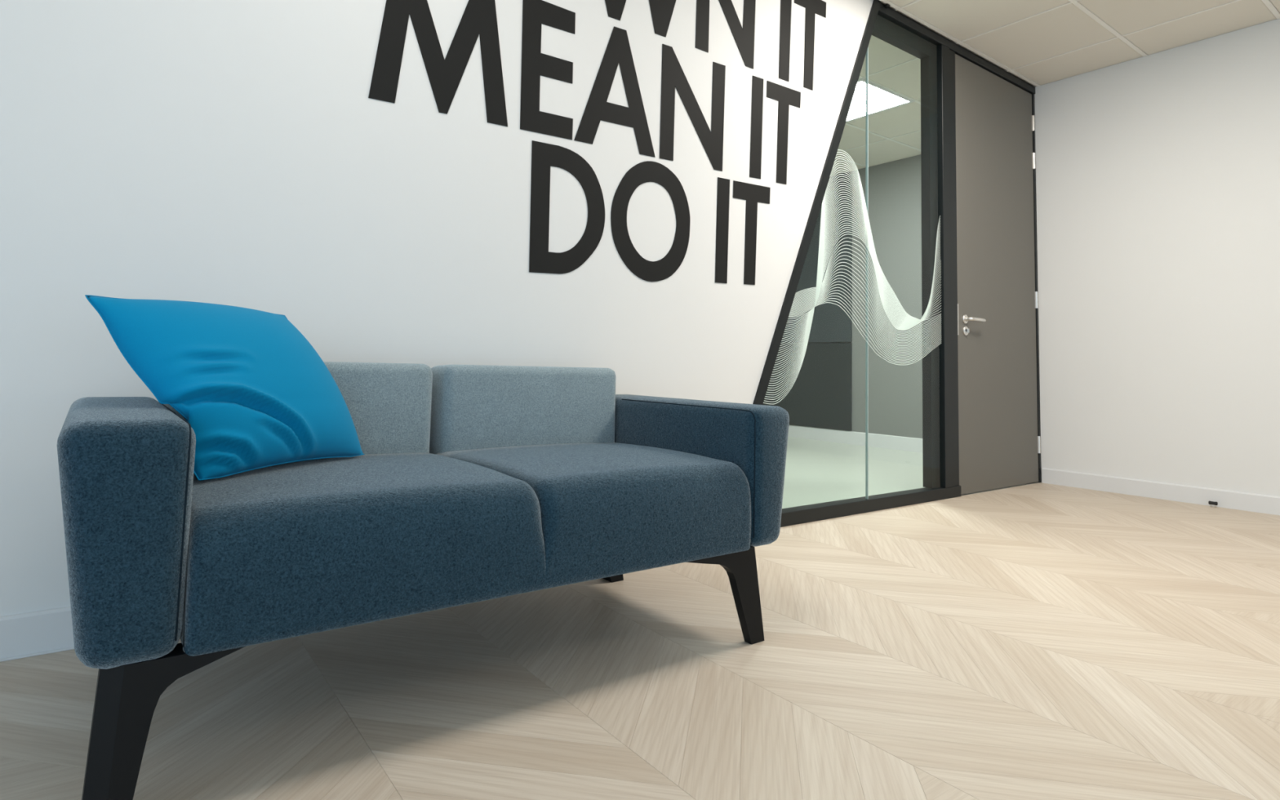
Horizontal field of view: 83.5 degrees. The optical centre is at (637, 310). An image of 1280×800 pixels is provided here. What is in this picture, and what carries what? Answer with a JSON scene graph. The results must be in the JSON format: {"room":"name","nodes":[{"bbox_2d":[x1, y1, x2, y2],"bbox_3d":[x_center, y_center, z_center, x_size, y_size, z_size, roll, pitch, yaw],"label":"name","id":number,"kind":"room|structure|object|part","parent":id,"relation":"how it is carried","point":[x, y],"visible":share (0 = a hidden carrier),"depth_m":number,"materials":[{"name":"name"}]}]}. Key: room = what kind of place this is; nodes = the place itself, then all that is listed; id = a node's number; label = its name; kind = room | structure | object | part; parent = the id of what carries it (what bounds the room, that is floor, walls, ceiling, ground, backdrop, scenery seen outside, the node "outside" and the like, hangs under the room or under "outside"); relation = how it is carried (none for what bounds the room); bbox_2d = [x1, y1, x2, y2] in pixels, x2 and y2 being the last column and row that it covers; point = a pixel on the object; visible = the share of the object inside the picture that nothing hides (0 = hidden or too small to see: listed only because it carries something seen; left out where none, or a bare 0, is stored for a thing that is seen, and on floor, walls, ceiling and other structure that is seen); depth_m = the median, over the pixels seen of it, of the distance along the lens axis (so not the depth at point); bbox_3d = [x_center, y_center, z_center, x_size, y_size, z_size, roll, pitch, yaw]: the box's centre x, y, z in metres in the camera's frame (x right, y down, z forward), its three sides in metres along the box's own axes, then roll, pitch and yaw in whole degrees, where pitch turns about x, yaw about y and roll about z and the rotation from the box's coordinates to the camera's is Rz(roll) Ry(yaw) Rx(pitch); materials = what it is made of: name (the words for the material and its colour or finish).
{"room":"office waiting area","nodes":[
{"label":"office waiting area","id":0,"kind":"room"},
{"bbox_2d":[0,0,873,616],"bbox_3d":[-0.782,-0.467,2.147,4.838,2.560,0.100,5,-6,-37],"label":"wall","id":1,"kind":"structure","parent":0,"point":[233,153],"depth_m":2.04,"materials":[{"name":"paint"}]},
{"bbox_2d":[0,606,74,658],"bbox_3d":[-1.203,0.725,1.686,3.771,0.092,0.014,5,-6,-37],"label":"baseboard","id":2,"kind":"structure","parent":1,"relation":"attached to","point":[50,629],"depth_m":1.58,"materials":[{"name":"white"}]},
{"bbox_2d":[0,646,74,662],"bbox_3d":[-1.784,0.719,1.233,2.300,0.005,0.006,5,-6,-37],"label":"trim","id":3,"kind":"structure","parent":1,"relation":"attached to","point":[72,647],"depth_m":1.58,"materials":[{"name":"white"}]},
{"bbox_2d":[368,0,800,184],"bbox_3d":[-0.019,-0.808,2.683,1.905,0.504,0.002,5,-6,-37],"label":"lettering","id":4,"kind":"object","parent":1,"relation":"attached to","point":[479,17],"depth_m":2.47,"materials":[{"name":"grey plastic"}]},
{"bbox_2d":[528,140,770,284],"bbox_3d":[0.107,-0.331,2.750,1.169,0.486,0.002,5,-6,-37],"label":"lettering","id":5,"kind":"object","parent":1,"relation":"attached to","point":[544,155],"depth_m":2.63,"materials":[{"name":"grey plastic"}]},
{"bbox_2d":[604,0,826,90],"bbox_3d":[0.141,-1.294,2.832,1.892,0.479,0.002,5,-6,-37],"label":"lettering","id":6,"kind":"object","parent":1,"relation":"attached to","point":[661,11],"depth_m":3.07,"materials":[{"name":"grey plastic"}]},
{"bbox_2d":[752,0,1041,527],"bbox_3d":[1.439,-0.285,3.791,2.824,2.560,0.103,5,-6,-37],"label":"glass wall","id":7,"kind":"structure","parent":1,"relation":"in","point":[936,53],"depth_m":3.87,"materials":[{"name":"black"}]},
{"bbox_3d":[1.038,0.931,3.418,1.800,0.058,0.070,5,-6,-37],"label":"rail","id":8,"kind":"part","parent":7,"relation":"part of","materials":[{"name":"black metal"}]},
{"bbox_3d":[1.468,-1.470,3.914,0.748,0.082,0.053,5,-6,-37],"label":"head rail","id":9,"kind":"part","parent":7,"relation":"part of","materials":[{"name":"black metal"}]},
{"bbox_3d":[1.903,-1.501,4.216,1.735,0.048,0.070,5,-6,-37],"label":"head rail","id":10,"kind":"part","parent":7,"relation":"part of","materials":[{"name":"black metal"}]},
{"bbox_2d":[955,53,1040,494],"bbox_3d":[2.188,-0.202,4.320,0.976,2.500,0.100,5,-6,-37],"label":"door","id":11,"kind":"structure","parent":7,"relation":"attached to","point":[999,442],"depth_m":4.29,"materials":[{"name":"grey laminate"}]},
{"bbox_3d":[1.788,0.050,4.019,0.009,0.175,0.021,5,-6,-37],"label":"strike plate","id":12,"kind":"part","parent":11,"relation":"part of","materials":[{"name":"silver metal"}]},
{"bbox_3d":[1.919,0.052,4.070,0.146,0.023,0.052,5,-6,-37],"label":"lever handle","id":13,"kind":"part","parent":11,"relation":"part of","materials":[{"name":"silver metal"}]},
{"bbox_2d":[0,436,1279,799],"bbox_3d":[0.477,0.902,2.459,7.400,0.060,9.200,5,-6,-37],"label":"floor","id":14,"kind":"structure","parent":0,"point":[1040,641],"depth_m":1.53,"materials":[{"name":"beige wood"}]},
{"bbox_2d":[57,361,789,799],"bbox_3d":[-0.416,0.460,1.691,1.492,0.660,0.746,5,-6,-37],"label":"sofa","id":15,"kind":"object","parent":14,"relation":"on","point":[471,483],"visible":0.96,"depth_m":1.31,"materials":[{"name":"fabric"}]},
{"bbox_3d":[-0.938,0.346,1.290,0.164,0.347,0.729,5,-6,-37],"label":"armrest","id":16,"kind":"part","parent":15,"relation":"part of","materials":[{"name":"fabric"}]},
{"bbox_3d":[-0.691,0.618,1.052,0.190,0.232,0.052,5,-6,-37],"label":"leg","id":17,"kind":"part","parent":15,"relation":"part of","materials":[{"name":"black paint"}]},
{"bbox_2d":[84,294,364,480],"bbox_3d":[-0.791,0.151,1.466,0.237,0.330,0.517,0,-5,18],"label":"cushion","id":18,"kind":"object","parent":15,"relation":"on","point":[253,392],"visible":0.98,"depth_m":1.36,"materials":[{"name":"teal fabric"}]},
{"bbox_3d":[-0.807,0.329,1.745,0.583,0.410,0.156,5,-6,-37],"label":"backrest","id":19,"kind":"part","parent":15,"relation":"part of","materials":[{"name":"fabric"}]},
{"bbox_2d":[180,453,546,656],"bbox_3d":[-0.598,0.432,1.466,0.599,0.216,0.604,5,-6,-37],"label":"seat cushion","id":20,"kind":"object","parent":15,"relation":"on","point":[275,553],"depth_m":1.22,"materials":[{"name":"fabric"}]},
{"bbox_3d":[-0.329,0.368,2.106,0.562,0.410,0.156,5,-6,-37],"label":"backrest","id":21,"kind":"part","parent":15,"relation":"part of","materials":[{"name":"fabric"}]},
{"bbox_2d":[436,442,751,589],"bbox_3d":[-0.128,0.471,1.820,0.581,0.216,0.604,5,-6,-37],"label":"seat cushion","id":22,"kind":"object","parent":15,"relation":"on","point":[606,509],"depth_m":1.60,"materials":[{"name":"fabric"}]},
{"bbox_3d":[-0.165,0.719,2.191,0.271,0.232,0.057,5,-6,-37],"label":"leg","id":23,"kind":"part","parent":15,"relation":"part of","materials":[{"name":"black paint"}]},
{"bbox_3d":[0.126,0.434,2.094,0.148,0.347,0.729,5,-6,-37],"label":"armrest","id":24,"kind":"part","parent":15,"relation":"part of","materials":[{"name":"fabric"}]},
{"bbox_3d":[0.202,0.691,1.708,0.271,0.232,0.024,5,-6,-37],"label":"leg","id":25,"kind":"part","parent":15,"relation":"part of","materials":[{"name":"black paint"}]},
{"bbox_2d":[1208,500,1217,507],"bbox_3d":[3.045,1.024,3.793,0.020,0.031,0.036,5,-6,-37],"label":"door stop","id":26,"kind":"object","parent":14,"relation":"on","point":[1210,503],"visible":1,"depth_m":3.79,"materials":[{"name":"black rubber"}]},
{"bbox_2d":[782,154,922,438],"bbox_3d":[1.954,-0.037,6.843,0.100,2.560,4.100,5,-6,-37],"label":"wall","id":27,"kind":"structure","parent":0,"point":[895,190],"depth_m":6.37,"materials":[{"name":"grey paint"}]},
{"bbox_2d":[762,172,852,430],"bbox_3d":[1.348,-0.053,7.546,0.022,2.420,2.150,5,-6,-37],"label":"wall panel","id":28,"kind":"object","parent":27,"relation":"attached to","point":[820,396],"visible":0.42,"depth_m":6.89,"materials":[{"name":"grey"}]},
{"bbox_3d":[1.328,0.752,7.484,0.022,0.805,2.150,5,-6,-37],"label":"panel","id":29,"kind":"part","parent":28,"relation":"part of","materials":[{"name":"grey"}]},
{"bbox_3d":[1.358,-0.459,7.577,0.022,1.605,2.150,5,-6,-37],"label":"panel","id":30,"kind":"part","parent":28,"relation":"part of","materials":[{"name":"grey"}]},
{"bbox_2d":[787,424,922,453],"bbox_3d":[1.879,1.176,6.714,0.014,0.118,4.100,5,-6,-37],"label":"baseboard","id":31,"kind":"structure","parent":27,"relation":"attached to","point":[881,441],"depth_m":6.54,"materials":[{"name":"white"}]},
{"bbox_2d":[830,0,1279,176],"bbox_3d":[0.552,-1.707,2.731,7.500,0.072,9.300,5,-6,-37],"label":"ceiling","id":32,"kind":"structure","parent":0,"point":[1039,42],"depth_m":4.00,"materials":[{"name":"tile"}]},
{"bbox_2d":[845,78,915,122],"bbox_3d":[1.514,-1.471,5.057,0.600,0.019,0.600,5,-6,-37],"label":"recessed light","id":33,"kind":"object","parent":32,"relation":"in","point":[881,99],"visible":0.53,"depth_m":5.00,"materials":[{"name":"white"}]},
{"bbox_2d":[1034,18,1279,496],"bbox_3d":[4.128,-0.305,2.663,0.100,2.560,5.000,5,-6,-37],"label":"wall","id":34,"kind":"structure","parent":0,"point":[1157,175],"depth_m":4.07,"materials":[{"name":"paint"}]},
{"bbox_2d":[1041,467,1279,515],"bbox_3d":[4.056,0.921,2.529,0.014,0.092,4.988,5,-6,-37],"label":"baseboard","id":35,"kind":"structure","parent":34,"relation":"attached to","point":[1264,504],"depth_m":3.99,"materials":[{"name":"white"}]}
]}

